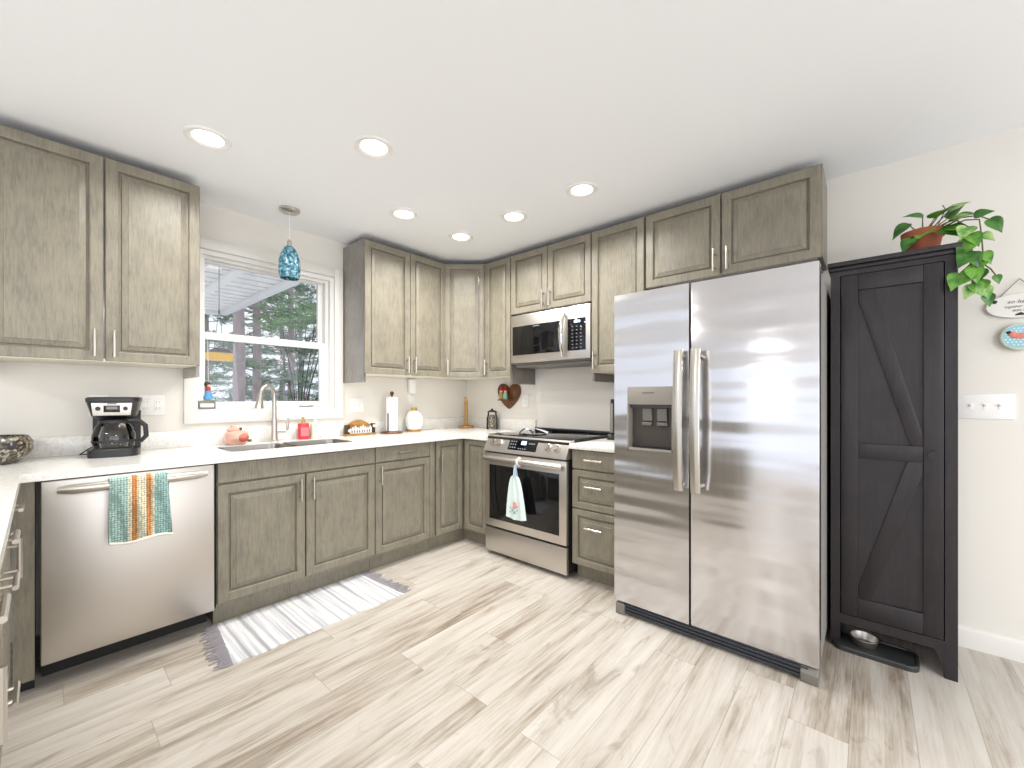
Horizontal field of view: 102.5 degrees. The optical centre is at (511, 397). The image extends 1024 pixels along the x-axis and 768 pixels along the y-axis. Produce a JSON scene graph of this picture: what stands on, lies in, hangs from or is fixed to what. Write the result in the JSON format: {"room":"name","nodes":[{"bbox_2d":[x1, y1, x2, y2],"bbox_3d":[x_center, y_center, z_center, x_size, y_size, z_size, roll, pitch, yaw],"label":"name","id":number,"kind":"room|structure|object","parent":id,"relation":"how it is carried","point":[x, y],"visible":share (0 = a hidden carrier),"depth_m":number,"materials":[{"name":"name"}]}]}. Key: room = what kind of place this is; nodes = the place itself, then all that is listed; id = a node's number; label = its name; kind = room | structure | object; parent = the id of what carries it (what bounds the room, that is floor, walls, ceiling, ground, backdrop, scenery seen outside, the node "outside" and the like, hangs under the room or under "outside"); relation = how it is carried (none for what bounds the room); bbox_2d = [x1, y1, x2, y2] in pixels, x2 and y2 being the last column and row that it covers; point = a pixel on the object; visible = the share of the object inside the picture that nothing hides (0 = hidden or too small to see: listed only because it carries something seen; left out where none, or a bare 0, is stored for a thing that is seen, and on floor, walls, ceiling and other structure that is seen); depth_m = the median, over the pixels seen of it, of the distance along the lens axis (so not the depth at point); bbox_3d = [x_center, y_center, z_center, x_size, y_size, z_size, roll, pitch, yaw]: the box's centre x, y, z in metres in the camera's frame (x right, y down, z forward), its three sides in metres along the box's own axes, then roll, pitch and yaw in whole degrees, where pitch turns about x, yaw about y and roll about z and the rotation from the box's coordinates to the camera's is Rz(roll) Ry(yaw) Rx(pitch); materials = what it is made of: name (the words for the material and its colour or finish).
{"room":"kitchen","nodes":[
{"label":"kitchen","id":0,"kind":"room"},
{"bbox_2d":[0,202,466,641],"bbox_3d":[-3.011,-0.015,1.467,0.120,2.430,7.600,0,0,41],"label":"wall","id":1,"kind":"structure","parent":0,"point":[37,400],"depth_m":2.44,"materials":[{"name":"white paint"}]},
{"bbox_2d":[89,395,107,416],"bbox_3d":[-2.253,0.045,2.239,0.008,0.118,0.075,0,0,41],"label":"outlet plate","id":2,"kind":"object","parent":1,"relation":"attached to","point":[89,395],"visible":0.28,"depth_m":2.23,"materials":[{"name":"white plastic"}]},
{"bbox_2d":[0,124,199,378],"bbox_3d":[-2.118,-0.652,2.109,0.379,1.076,0.781,0,0,41],"label":"upper cabinet","id":3,"kind":"object","parent":1,"relation":"attached to","point":[100,255],"visible":1,"depth_m":1.99,"materials":[{"name":"grey wood"}]},
{"bbox_2d":[138,395,164,414],"bbox_3d":[-2.108,0.045,2.405,0.008,0.118,0.118,0,0,41],"label":"outlet plate","id":4,"kind":"object","parent":1,"relation":"attached to","point":[151,404],"visible":0.91,"depth_m":2.41,"materials":[{"name":"white plastic"}]},
{"bbox_2d":[142,399,148,410],"bbox_3d":[-2.125,0.045,2.383,0.003,0.068,0.034,0,0,41],"label":"receptacle","id":5,"kind":"object","parent":4,"relation":"attached to","point":[145,403],"depth_m":2.38,"materials":[{"name":"white plastic"}]},
{"bbox_2d":[154,399,161,410],"bbox_3d":[-2.089,0.045,2.425,0.003,0.068,0.034,0,0,41],"label":"receptacle","id":6,"kind":"object","parent":4,"relation":"attached to","point":[157,402],"depth_m":2.42,"materials":[{"name":"white plastic"}]},
{"bbox_2d":[183,236,342,423],"bbox_3d":[-1.723,-0.422,2.931,0.140,1.171,1.006,0,0,41],"label":"window","id":7,"kind":"structure","parent":1,"relation":"in","point":[329,290],"depth_m":2.94,"materials":[{"name":"white"}]},
{"bbox_2d":[198,401,215,408],"bbox_3d":[-1.940,0.047,2.610,0.032,0.052,0.090,0,0,41],"label":"clock","id":8,"kind":"object","parent":7,"relation":"on","point":[201,404],"visible":0.9,"depth_m":2.60,"materials":[{"name":"white plastic"}]},
{"bbox_2d":[203,339,212,398],"bbox_3d":[-1.944,-0.183,2.631,0.051,0.386,0.052,0,0,41],"label":"hanging ornament","id":9,"kind":"object","parent":7,"relation":"hanging from","point":[208,395],"visible":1,"depth_m":2.62,"materials":[{"name":"blue fabric"}]},
{"bbox_2d":[23,417,536,458],"bbox_3d":[-1.316,0.253,2.623,0.917,0.100,3.629,0,0,41],"label":"backsplash","id":10,"kind":"structure","parent":1,"relation":"attached to","point":[62,445],"depth_m":2.62,"materials":[{"name":"white stone"}]},
{"bbox_2d":[350,398,362,412],"bbox_3d":[-1.269,0.065,3.364,0.016,0.118,0.118,0,0,41],"label":"switch plate","id":11,"kind":"object","parent":1,"relation":"attached to","point":[356,404],"visible":1,"depth_m":3.36,"materials":[{"name":"white plastic"}]},
{"bbox_2d":[343,238,444,382],"bbox_3d":[-0.953,-0.652,3.448,0.379,1.076,0.775,0,0,41],"label":"upper cabinet","id":12,"kind":"object","parent":1,"relation":"attached to","point":[394,299],"visible":1,"depth_m":3.25,"materials":[{"name":"grey wood"}]},
{"bbox_2d":[407,379,415,403],"bbox_3d":[-0.914,-0.052,3.749,0.045,0.225,0.072,0,0,41],"label":"plug","id":13,"kind":"object","parent":1,"relation":"attached to","point":[411,391],"visible":1,"depth_m":3.73,"materials":[{"name":"white plastic"}]},
{"bbox_2d":[425,264,505,380],"bbox_3d":[-0.439,-0.683,3.873,0.594,1.014,0.587,0,0,41],"label":"upper cabinet","id":14,"kind":"object","parent":1,"relation":"attached to","point":[464,283],"visible":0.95,"depth_m":3.64,"materials":[{"name":"grey wood"}]},
{"bbox_2d":[0,0,1023,263],"bbox_3d":[-0.256,-1.280,-0.851,7.320,0.100,7.720,0,0,41],"label":"ceiling","id":15,"kind":"structure","parent":0,"point":[487,109],"depth_m":1.68,"materials":[{"name":"white paint"}]},
{"bbox_2d":[183,125,231,150],"bbox_3d":[-1.441,-1.226,1.947,0.188,0.008,0.188,0,0,41],"label":"recessed light","id":16,"kind":"object","parent":15,"relation":"in","point":[206,137],"visible":1,"depth_m":1.94,"materials":[{"name":"white plastic"}]},
{"bbox_2d":[278,205,300,280],"bbox_3d":[-1.456,-1.004,2.689,0.131,0.452,0.131,0,0,-21],"label":"pendant light","id":17,"kind":"object","parent":15,"relation":"hanging from","point":[289,268],"visible":1,"depth_m":2.65,"materials":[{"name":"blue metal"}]},
{"bbox_2d":[353,135,393,158],"bbox_3d":[-0.678,-1.226,2.018,0.188,0.008,0.188,0,0,41],"label":"recessed light","id":18,"kind":"object","parent":15,"relation":"in","point":[371,146],"visible":1,"depth_m":2.01,"materials":[{"name":"white plastic"}]},
{"bbox_2d":[389,208,417,220],"bbox_3d":[-0.724,-1.226,2.755,0.188,0.008,0.188,0,0,41],"label":"recessed light","id":19,"kind":"object","parent":15,"relation":"in","point":[405,214],"visible":1,"depth_m":2.75,"materials":[{"name":"white plastic"}]},
{"bbox_2d":[449,232,472,241],"bbox_3d":[-0.391,-1.226,3.144,0.188,0.008,0.188,0,0,41],"label":"recessed light","id":20,"kind":"object","parent":15,"relation":"in","point":[455,236],"visible":1,"depth_m":3.14,"materials":[{"name":"white plastic"}]},
{"bbox_2d":[500,210,527,222],"bbox_3d":[0.013,-1.226,2.794,0.188,0.008,0.188,0,0,41],"label":"recessed light","id":21,"kind":"object","parent":15,"relation":"in","point":[513,216],"visible":1,"depth_m":2.79,"materials":[{"name":"white plastic"}]},
{"bbox_2d":[566,182,597,197],"bbox_3d":[0.415,-1.226,2.434,0.188,0.008,0.188,0,0,41],"label":"recessed light","id":22,"kind":"object","parent":15,"relation":"in","point":[579,189],"visible":1,"depth_m":2.43,"materials":[{"name":"white plastic"}]},
{"bbox_2d":[0,538,1023,767],"bbox_3d":[-0.256,1.230,-0.851,7.320,0.060,7.720,0,0,41],"label":"floor","id":23,"kind":"structure","parent":0,"point":[489,659],"depth_m":1.63,"materials":[{"name":"wood"}]},
{"bbox_2d":[0,593,11,744],"bbox_3d":[-1.200,0.769,0.559,0.597,0.862,0.659,0,0,41],"label":"base cabinet","id":24,"kind":"object","parent":23,"relation":"on","point":[5,600],"visible":1,"depth_m":0.71,"materials":[{"name":"grey wood"}]},
{"bbox_2d":[0,529,20,764],"bbox_3d":[-1.620,0.769,0.924,0.510,0.862,0.659,0,0,41],"label":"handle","id":25,"kind":"object","parent":23,"relation":"on","point":[15,584],"visible":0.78,"depth_m":1.18,"materials":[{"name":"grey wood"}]},
{"bbox_2d":[3,502,24,687],"bbox_3d":[-1.979,0.769,1.236,0.430,0.862,0.659,0,0,41],"label":"base cabinet","id":26,"kind":"object","parent":23,"relation":"on","point":[19,546],"visible":0.42,"depth_m":1.44,"materials":[{"name":"grey wood"}]},
{"bbox_2d":[13,482,35,691],"bbox_3d":[-2.174,0.769,1.837,0.600,0.862,0.056,0,0,41],"label":"base cabinet","id":27,"kind":"object","parent":23,"relation":"on","point":[24,598],"visible":0.79,"depth_m":1.64,"materials":[{"name":"grey wood"}]},
{"bbox_2d":[40,464,213,676],"bbox_3d":[-1.911,0.771,2.054,0.678,0.858,0.586,0,0,41],"label":"dishwasher","id":28,"kind":"object","parent":23,"relation":"on","point":[98,599],"visible":0.88,"depth_m":1.83,"materials":[{"name":"silver metal"}]},
{"bbox_2d":[108,471,172,544],"bbox_3d":[-1.663,0.495,1.845,0.064,0.300,0.217,0,0,41],"label":"towel","id":29,"kind":"object","parent":28,"relation":"hanging from","point":[139,504],"visible":1,"depth_m":1.82,"materials":[{"name":"multicoloured fabric"}]},
{"bbox_2d":[206,448,374,623],"bbox_3d":[-1.449,0.769,2.656,0.659,0.862,0.901,0,0,41],"label":"base cabinet","id":30,"kind":"object","parent":23,"relation":"on","point":[285,527],"visible":0.95,"depth_m":2.40,"materials":[{"name":"grey wood"}]},
{"bbox_2d":[199,569,410,670],"bbox_3d":[-1.125,1.199,2.319,0.500,0.016,1.051,0,0,41],"label":"rag rug","id":31,"kind":"object","parent":23,"relation":"on","point":[262,630],"visible":1,"depth_m":2.23,"materials":[{"name":"white fabric"}]},
{"bbox_2d":[369,441,433,569],"bbox_3d":[-0.986,0.769,3.188,0.659,0.862,0.504,0,0,41],"label":"base cabinet","id":32,"kind":"object","parent":23,"relation":"on","point":[404,474],"visible":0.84,"depth_m":2.98,"materials":[{"name":"grey wood"}]},
{"bbox_2d":[428,438,487,549],"bbox_3d":[-0.426,0.769,3.641,0.908,0.862,0.910,0,0,41],"label":"base cabinet","id":33,"kind":"object","parent":23,"relation":"on","point":[459,465],"visible":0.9,"depth_m":3.31,"materials":[{"name":"grey wood"}]},
{"bbox_2d":[0,417,536,571],"bbox_3d":[-0.814,0.270,2.186,2.249,0.133,3.629,0,0,41],"label":"countertop","id":34,"kind":"structure","parent":33,"relation":"on","point":[51,458],"depth_m":2.30,"materials":[{"name":"white stone"}]},
{"bbox_2d":[0,434,33,464],"bbox_3d":[-2.368,0.238,1.855,0.274,0.130,0.274,0,0,41],"label":"bowl","id":35,"kind":"object","parent":34,"relation":"on","point":[13,447],"visible":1,"depth_m":1.86,"materials":[{"name":"multicoloured glass"}]},
{"bbox_2d":[79,397,148,458],"bbox_3d":[-2.084,0.150,2.151,0.252,0.305,0.232,0,0,37],"label":"coffee maker","id":36,"kind":"object","parent":34,"relation":"on","point":[117,421],"visible":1,"depth_m":2.11,"materials":[{"name":"black plastic"}]},
{"bbox_2d":[106,406,116,408],"bbox_3d":[-2.014,0.053,2.067,0.040,0.015,0.002,0,0,-37],"label":"clock","id":37,"kind":"object","parent":36,"relation":"on","point":[107,407],"depth_m":2.07,"materials":[{"name":"black plastic"}]},
{"bbox_2d":[223,425,251,444],"bbox_3d":[-1.769,0.241,2.646,0.145,0.124,0.150,0,0,41],"label":"pig figurine","id":38,"kind":"object","parent":34,"relation":"on","point":[234,435],"visible":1,"depth_m":2.60,"materials":[{"name":"pink ceramic"}]},
{"bbox_2d":[239,433,248,441],"bbox_3d":[-1.719,0.258,2.623,0.040,0.056,0.070,0,0,41],"label":"apple","id":39,"kind":"object","parent":38,"relation":"on","point":[243,437],"depth_m":2.61,"materials":[{"name":"pink ceramic"}]},
{"bbox_2d":[254,383,288,441],"bbox_3d":[-1.639,0.104,2.792,0.073,0.398,0.239,0,0,21],"label":"kitchen faucet","id":40,"kind":"object","parent":34,"relation":"on","point":[259,404],"visible":1,"depth_m":2.81,"materials":[{"name":"silver metal"}]},
{"bbox_2d":[219,439,352,451],"bbox_3d":[-1.444,0.403,2.665,0.337,0.194,0.732,0,0,41],"label":"sink","id":41,"kind":"object","parent":34,"relation":"in","point":[322,441],"visible":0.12,"depth_m":2.73,"materials":[{"name":"silver metal"}]},
{"bbox_2d":[298,417,308,439],"bbox_3d":[-1.510,0.222,2.978,0.055,0.162,0.070,0,0,41],"label":"soap bottle","id":42,"kind":"object","parent":34,"relation":"on","point":[303,427],"visible":1,"depth_m":2.96,"materials":[{"name":"pink plastic"}]},
{"bbox_2d":[310,417,319,437],"bbox_3d":[-1.462,0.224,3.056,0.055,0.157,0.058,0,0,41],"label":"soap bottle","id":43,"kind":"object","parent":34,"relation":"on","point":[314,427],"visible":1,"depth_m":3.04,"materials":[{"name":"beige plastic"}]},
{"bbox_2d":[343,420,375,435],"bbox_3d":[-1.222,0.242,3.307,0.070,0.122,0.256,0,0,41],"label":"napkin holder","id":44,"kind":"object","parent":34,"relation":"on","point":[356,427],"visible":1,"depth_m":3.30,"materials":[{"name":"brown wood"}]},
{"bbox_2d":[381,391,402,433],"bbox_3d":[-1.019,0.125,3.488,0.183,0.356,0.184,0,0,41],"label":"paper towel holder","id":45,"kind":"object","parent":34,"relation":"on","point":[391,402],"visible":1,"depth_m":3.44,"materials":[{"name":"white paper"}]},
{"bbox_2d":[405,407,422,431],"bbox_3d":[-0.874,0.197,3.671,0.160,0.212,0.160,0,0,41],"label":"jar","id":46,"kind":"object","parent":34,"relation":"on","point":[414,418],"visible":1,"depth_m":3.62,"materials":[{"name":"white ceramic"}]},
{"bbox_2d":[459,397,473,427],"bbox_3d":[-0.458,0.150,4.111,0.152,0.306,0.152,0,0,41],"label":"stand","id":47,"kind":"object","parent":34,"relation":"on","point":[465,425],"visible":0.99,"depth_m":4.09,"materials":[{"name":"brown wood"}]},
{"bbox_2d":[486,408,497,429],"bbox_3d":[-0.189,0.204,3.917,0.110,0.198,0.110,0,0,41],"label":"lantern","id":48,"kind":"object","parent":34,"relation":"on","point":[492,420],"visible":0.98,"depth_m":3.88,"materials":[{"name":"black metal"}]},
{"bbox_2d":[482,427,609,575],"bbox_3d":[0.271,0.717,3.162,0.756,0.906,0.710,0,0,41],"label":"range","id":49,"kind":"object","parent":23,"relation":"on","point":[544,540],"visible":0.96,"depth_m":2.88,"materials":[{"name":"silver metal"}]},
{"bbox_2d":[506,457,526,520],"bbox_3d":[0.028,0.643,2.881,0.114,0.436,0.144,0,0,-13],"label":"dish towel","id":50,"kind":"object","parent":49,"relation":"hanging from","point":[515,509],"visible":0.99,"depth_m":2.88,"materials":[{"name":"white fabric"}]},
{"bbox_2d":[518,428,547,433],"bbox_3d":[0.171,0.258,3.231,0.245,0.051,0.190,0,0,2],"label":"booklet","id":51,"kind":"object","parent":49,"relation":"on","point":[522,429],"visible":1,"depth_m":3.19,"materials":[{"name":"white paper"}]},
{"bbox_2d":[491,429,606,440],"bbox_3d":[0.304,0.290,3.199,0.752,0.012,0.610,0,0,41],"label":"cooktop","id":52,"kind":"object","parent":49,"relation":"in","point":[553,434],"depth_m":3.09,"materials":[{"name":"grey"}]},
{"bbox_2d":[572,449,613,586],"bbox_3d":[0.724,0.769,2.811,0.370,0.862,0.659,0,0,41],"label":"base cabinet","id":53,"kind":"object","parent":23,"relation":"on","point":[592,471],"visible":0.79,"depth_m":2.62,"materials":[{"name":"grey wood"}]},
{"bbox_2d":[569,438,613,452],"bbox_3d":[0.733,0.270,2.813,0.384,0.133,0.653,0,0,41],"label":"countertop","id":54,"kind":"structure","parent":53,"relation":"on","point":[601,445],"depth_m":2.64,"materials":[{"name":"white stone"}]},
{"bbox_2d":[607,399,613,439],"bbox_3d":[0.815,0.158,2.946,0.220,0.290,0.206,0,0,41],"label":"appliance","id":55,"kind":"object","parent":54,"relation":"on","point":[610,436],"visible":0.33,"depth_m":2.93,"materials":[{"name":"black plastic"}]},
{"bbox_2d":[614,260,830,686],"bbox_3d":[1.153,0.313,2.263,0.922,1.775,0.853,0,0,41],"label":"refrigerator","id":56,"kind":"object","parent":23,"relation":"on","point":[722,386],"visible":1,"depth_m":1.93,"materials":[{"name":"grey metal"}]},
{"bbox_2d":[833,630,919,672],"bbox_3d":[1.708,1.188,1.938,0.304,0.025,0.179,0,0,41],"label":"tray","id":57,"kind":"object","parent":23,"relation":"on","point":[899,657],"visible":0.82,"depth_m":1.90,"materials":[{"name":"grey rubber"}]},
{"bbox_2d":[849,629,879,649],"bbox_3d":[1.683,1.161,1.962,0.114,0.041,0.114,0,0,41],"label":"metal bowl","id":58,"kind":"object","parent":57,"relation":"on","point":[866,640],"visible":1,"depth_m":1.97,"materials":[{"name":"silver metal"}]},
{"bbox_2d":[827,242,962,681],"bbox_3d":[1.833,0.276,2.001,0.448,1.848,0.414,0,0,41],"label":"tall cabinet","id":59,"kind":"object","parent":23,"relation":"on","point":[894,316],"visible":1,"depth_m":1.85,"materials":[{"name":"grey wood"}]},
{"bbox_2d":[892,202,1003,306],"bbox_3d":[1.897,-0.617,1.801,0.186,0.492,0.327,0,0,-17],"label":"pothos plant","id":60,"kind":"object","parent":59,"relation":"on","point":[929,236],"visible":1,"depth_m":1.71,"materials":[{"name":"green plant"}]},
{"bbox_2d":[467,126,1023,640],"bbox_3d":[2.239,-0.015,2.015,7.320,2.430,0.120,0,0,41],"label":"wall","id":61,"kind":"structure","parent":0,"point":[865,208],"depth_m":1.97,"materials":[{"name":"white paint"}]},
{"bbox_2d":[498,384,520,408],"bbox_3d":[-0.048,-0.012,3.869,0.281,0.240,0.085,0,0,41],"label":"shelf","id":62,"kind":"object","parent":61,"relation":"attached to","point":[514,391],"visible":0.91,"depth_m":3.85,"materials":[{"name":"brown wood"}]},
{"bbox_2d":[499,386,502,398],"bbox_3d":[-0.103,-0.048,3.905,0.051,0.132,0.046,0,0,41],"label":"gnome figurine","id":63,"kind":"object","parent":62,"relation":"on","point":[501,389],"visible":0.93,"depth_m":3.89,"materials":[{"name":"brown"}]},
{"bbox_2d":[503,385,507,398],"bbox_3d":[-0.061,-0.048,3.869,0.051,0.132,0.046,0,0,41],"label":"gnome figurine","id":64,"kind":"object","parent":62,"relation":"on","point":[505,395],"visible":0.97,"depth_m":3.85,"materials":[{"name":"green"}]},
{"bbox_2d":[484,256,534,384],"bbox_3d":[-0.030,-0.652,3.656,0.302,1.076,0.379,0,0,41],"label":"upper cabinet","id":65,"kind":"object","parent":61,"relation":"attached to","point":[497,362],"visible":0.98,"depth_m":3.54,"materials":[{"name":"grey wood"}]},
{"bbox_2d":[522,395,528,406],"bbox_3d":[0.122,0.033,3.772,0.075,0.118,0.008,0,0,41],"label":"outlet plate","id":66,"kind":"object","parent":61,"relation":"attached to","point":[525,398],"visible":1,"depth_m":3.77,"materials":[{"name":"white plastic"}]},
{"bbox_2d":[511,232,591,315],"bbox_3d":[0.375,-0.938,3.304,0.764,0.503,0.379,0,0,41],"label":"upper cabinet","id":67,"kind":"object","parent":61,"relation":"attached to","point":[557,275],"visible":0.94,"depth_m":3.17,"materials":[{"name":"grey wood"}]},
{"bbox_2d":[511,303,591,368],"bbox_3d":[0.360,-0.462,3.279,0.752,0.427,0.397,0,0,41],"label":"microwave","id":68,"kind":"object","parent":67,"relation":"attached to","point":[560,337],"visible":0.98,"depth_m":3.15,"materials":[{"name":"grey metal"}]},
{"bbox_2d":[592,216,648,382],"bbox_3d":[0.814,-0.652,2.922,0.396,1.076,0.379,0,0,41],"label":"upper cabinet","id":69,"kind":"object","parent":61,"relation":"attached to","point":[619,250],"visible":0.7,"depth_m":2.84,"materials":[{"name":"grey wood"}]},
{"bbox_2d":[646,163,826,289],"bbox_3d":[1.314,-0.948,2.487,0.922,0.484,0.379,0,0,41],"label":"upper cabinet","id":70,"kind":"object","parent":61,"relation":"attached to","point":[780,221],"visible":0.99,"depth_m":2.31,"materials":[{"name":"grey wood"}]},
{"bbox_2d":[958,394,1014,419],"bbox_3d":[2.228,0.043,1.934,0.184,0.118,0.016,0,0,41],"label":"switch plate","id":71,"kind":"object","parent":61,"relation":"attached to","point":[970,406],"visible":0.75,"depth_m":1.93,"materials":[{"name":"white plastic"}]},
{"bbox_2d":[958,625,1023,662],"bbox_3d":[3.543,1.152,0.790,3.745,0.096,0.016,0,0,41],"label":"baseboard","id":72,"kind":"structure","parent":61,"relation":"attached to","point":[1009,648],"depth_m":1.92,"materials":[{"name":"white wood"}]},
{"bbox_2d":[985,278,1023,317],"bbox_3d":[2.303,-0.452,1.863,0.208,0.180,0.023,0,0,41],"label":"wall plaque","id":73,"kind":"object","parent":61,"relation":"attached to","point":[1012,305],"visible":0.98,"depth_m":1.88,"materials":[{"name":"white"}]},
{"bbox_2d":[999,323,1023,349],"bbox_3d":[2.300,-0.276,1.860,0.124,0.124,0.032,0,0,41],"label":"wall plaque","id":74,"kind":"object","parent":61,"relation":"attached to","point":[1011,337],"visible":1,"depth_m":1.87,"materials":[{"name":"blue"}]},
{"label":"outside","id":75,"kind":"structure","parent":0,"visible":0},
{"bbox_2d":[210,364,317,401],"bbox_3d":[-20.901,-2.145,41.961,80.000,7.826,70.000,0,0,41],"label":"snowy ground","id":76,"kind":"structure","parent":75,"point":[230,373],"depth_m":41.45,"materials":[{"name":"white snow"}]},
{"bbox_2d":[205,390,228,401],"bbox_3d":[-13.975,-3.474,15.694,5.205,9.001,5.527,0,0,41],"label":"pine tree","id":77,"kind":"object","parent":76,"relation":"on","point":[205,390],"visible":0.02,"depth_m":16.70,"materials":[{"name":"green plant"}]},
{"bbox_2d":[205,355,246,382],"bbox_3d":[-9.254,-2.912,10.245,4.759,9.001,5.292,0,0,-27],"label":"pine tree","id":78,"kind":"object","parent":76,"relation":"on","point":[223,378],"visible":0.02,"depth_m":12.01,"materials":[{"name":"green plant"}]},
{"bbox_2d":[205,314,277,401],"bbox_3d":[-13.631,-3.799,18.456,5.485,9.501,5.425,0,0,-18],"label":"pine tree","id":79,"kind":"object","parent":76,"relation":"on","point":[207,347],"visible":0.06,"depth_m":18.22,"materials":[{"name":"green plant"}]},
{"bbox_2d":[205,299,317,400],"bbox_3d":[-6.756,-3.314,11.189,4.756,10.001,4.964,0,0,41],"label":"pine tree","id":80,"kind":"object","parent":76,"relation":"on","point":[256,364],"visible":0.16,"depth_m":10.93,"materials":[{"name":"green plant"}]},
{"bbox_2d":[205,283,317,401],"bbox_3d":[-7.600,-3.987,13.822,4.925,11.001,4.985,0,0,41],"label":"pine tree","id":81,"kind":"object","parent":76,"relation":"on","point":[306,288],"visible":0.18,"depth_m":13.73,"materials":[{"name":"green plant"}]},
{"bbox_2d":[212,283,317,401],"bbox_3d":[-10.506,-3.399,18.705,4.978,9.001,4.344,0,0,1],"label":"pine tree","id":82,"kind":"object","parent":76,"relation":"on","point":[283,354],"visible":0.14,"depth_m":18.60,"materials":[{"name":"green plant"}]},
{"bbox_2d":[232,289,315,401],"bbox_3d":[-5.598,-2.799,9.076,3.956,9.001,3.433,0,0,41],"label":"pine tree","id":83,"kind":"object","parent":76,"relation":"on","point":[239,351],"visible":0.17,"depth_m":8.75,"materials":[{"name":"green plant"}]},
{"bbox_2d":[247,283,317,400],"bbox_3d":[-13.089,-4.349,25.123,5.456,10.001,5.174,0,0,41],"label":"pine tree","id":84,"kind":"object","parent":76,"relation":"on","point":[278,332],"visible":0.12,"depth_m":24.75,"materials":[{"name":"green plant"}]},
{"bbox_2d":[267,299,317,400],"bbox_3d":[-5.500,-0.617,10.736,2.415,4.580,2.075,0,0,41],"label":"bare shrub","id":85,"kind":"object","parent":76,"relation":"on","point":[313,331],"visible":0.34,"depth_m":10.63,"materials":[{"name":"grey plant"}]},
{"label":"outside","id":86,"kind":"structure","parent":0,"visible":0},
{"bbox_2d":[205,263,299,315],"bbox_3d":[-4.323,-1.435,3.736,4.820,0.170,4.100,0,0,41],"label":"porch roof","id":87,"kind":"structure","parent":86,"point":[228,290],"depth_m":5.24,"materials":[{"name":"white"}]},
{"bbox_2d":[205,309,232,361],"bbox_3d":[-2.790,-0.850,3.913,0.100,1.000,0.210,0,0,41],"label":"bird feeder","id":88,"kind":"object","parent":87,"relation":"hanging from","point":[214,354],"visible":0.91,"depth_m":3.89,"materials":[{"name":"yellow paint"}]},
{"bbox_2d":[205,352,232,361],"bbox_3d":[-2.790,-0.387,3.913,0.100,0.075,0.210,0,0,41],"label":"tray","id":89,"kind":"object","parent":88,"relation":"on","point":[212,356],"depth_m":3.88,"materials":[{"name":"yellow paint"}]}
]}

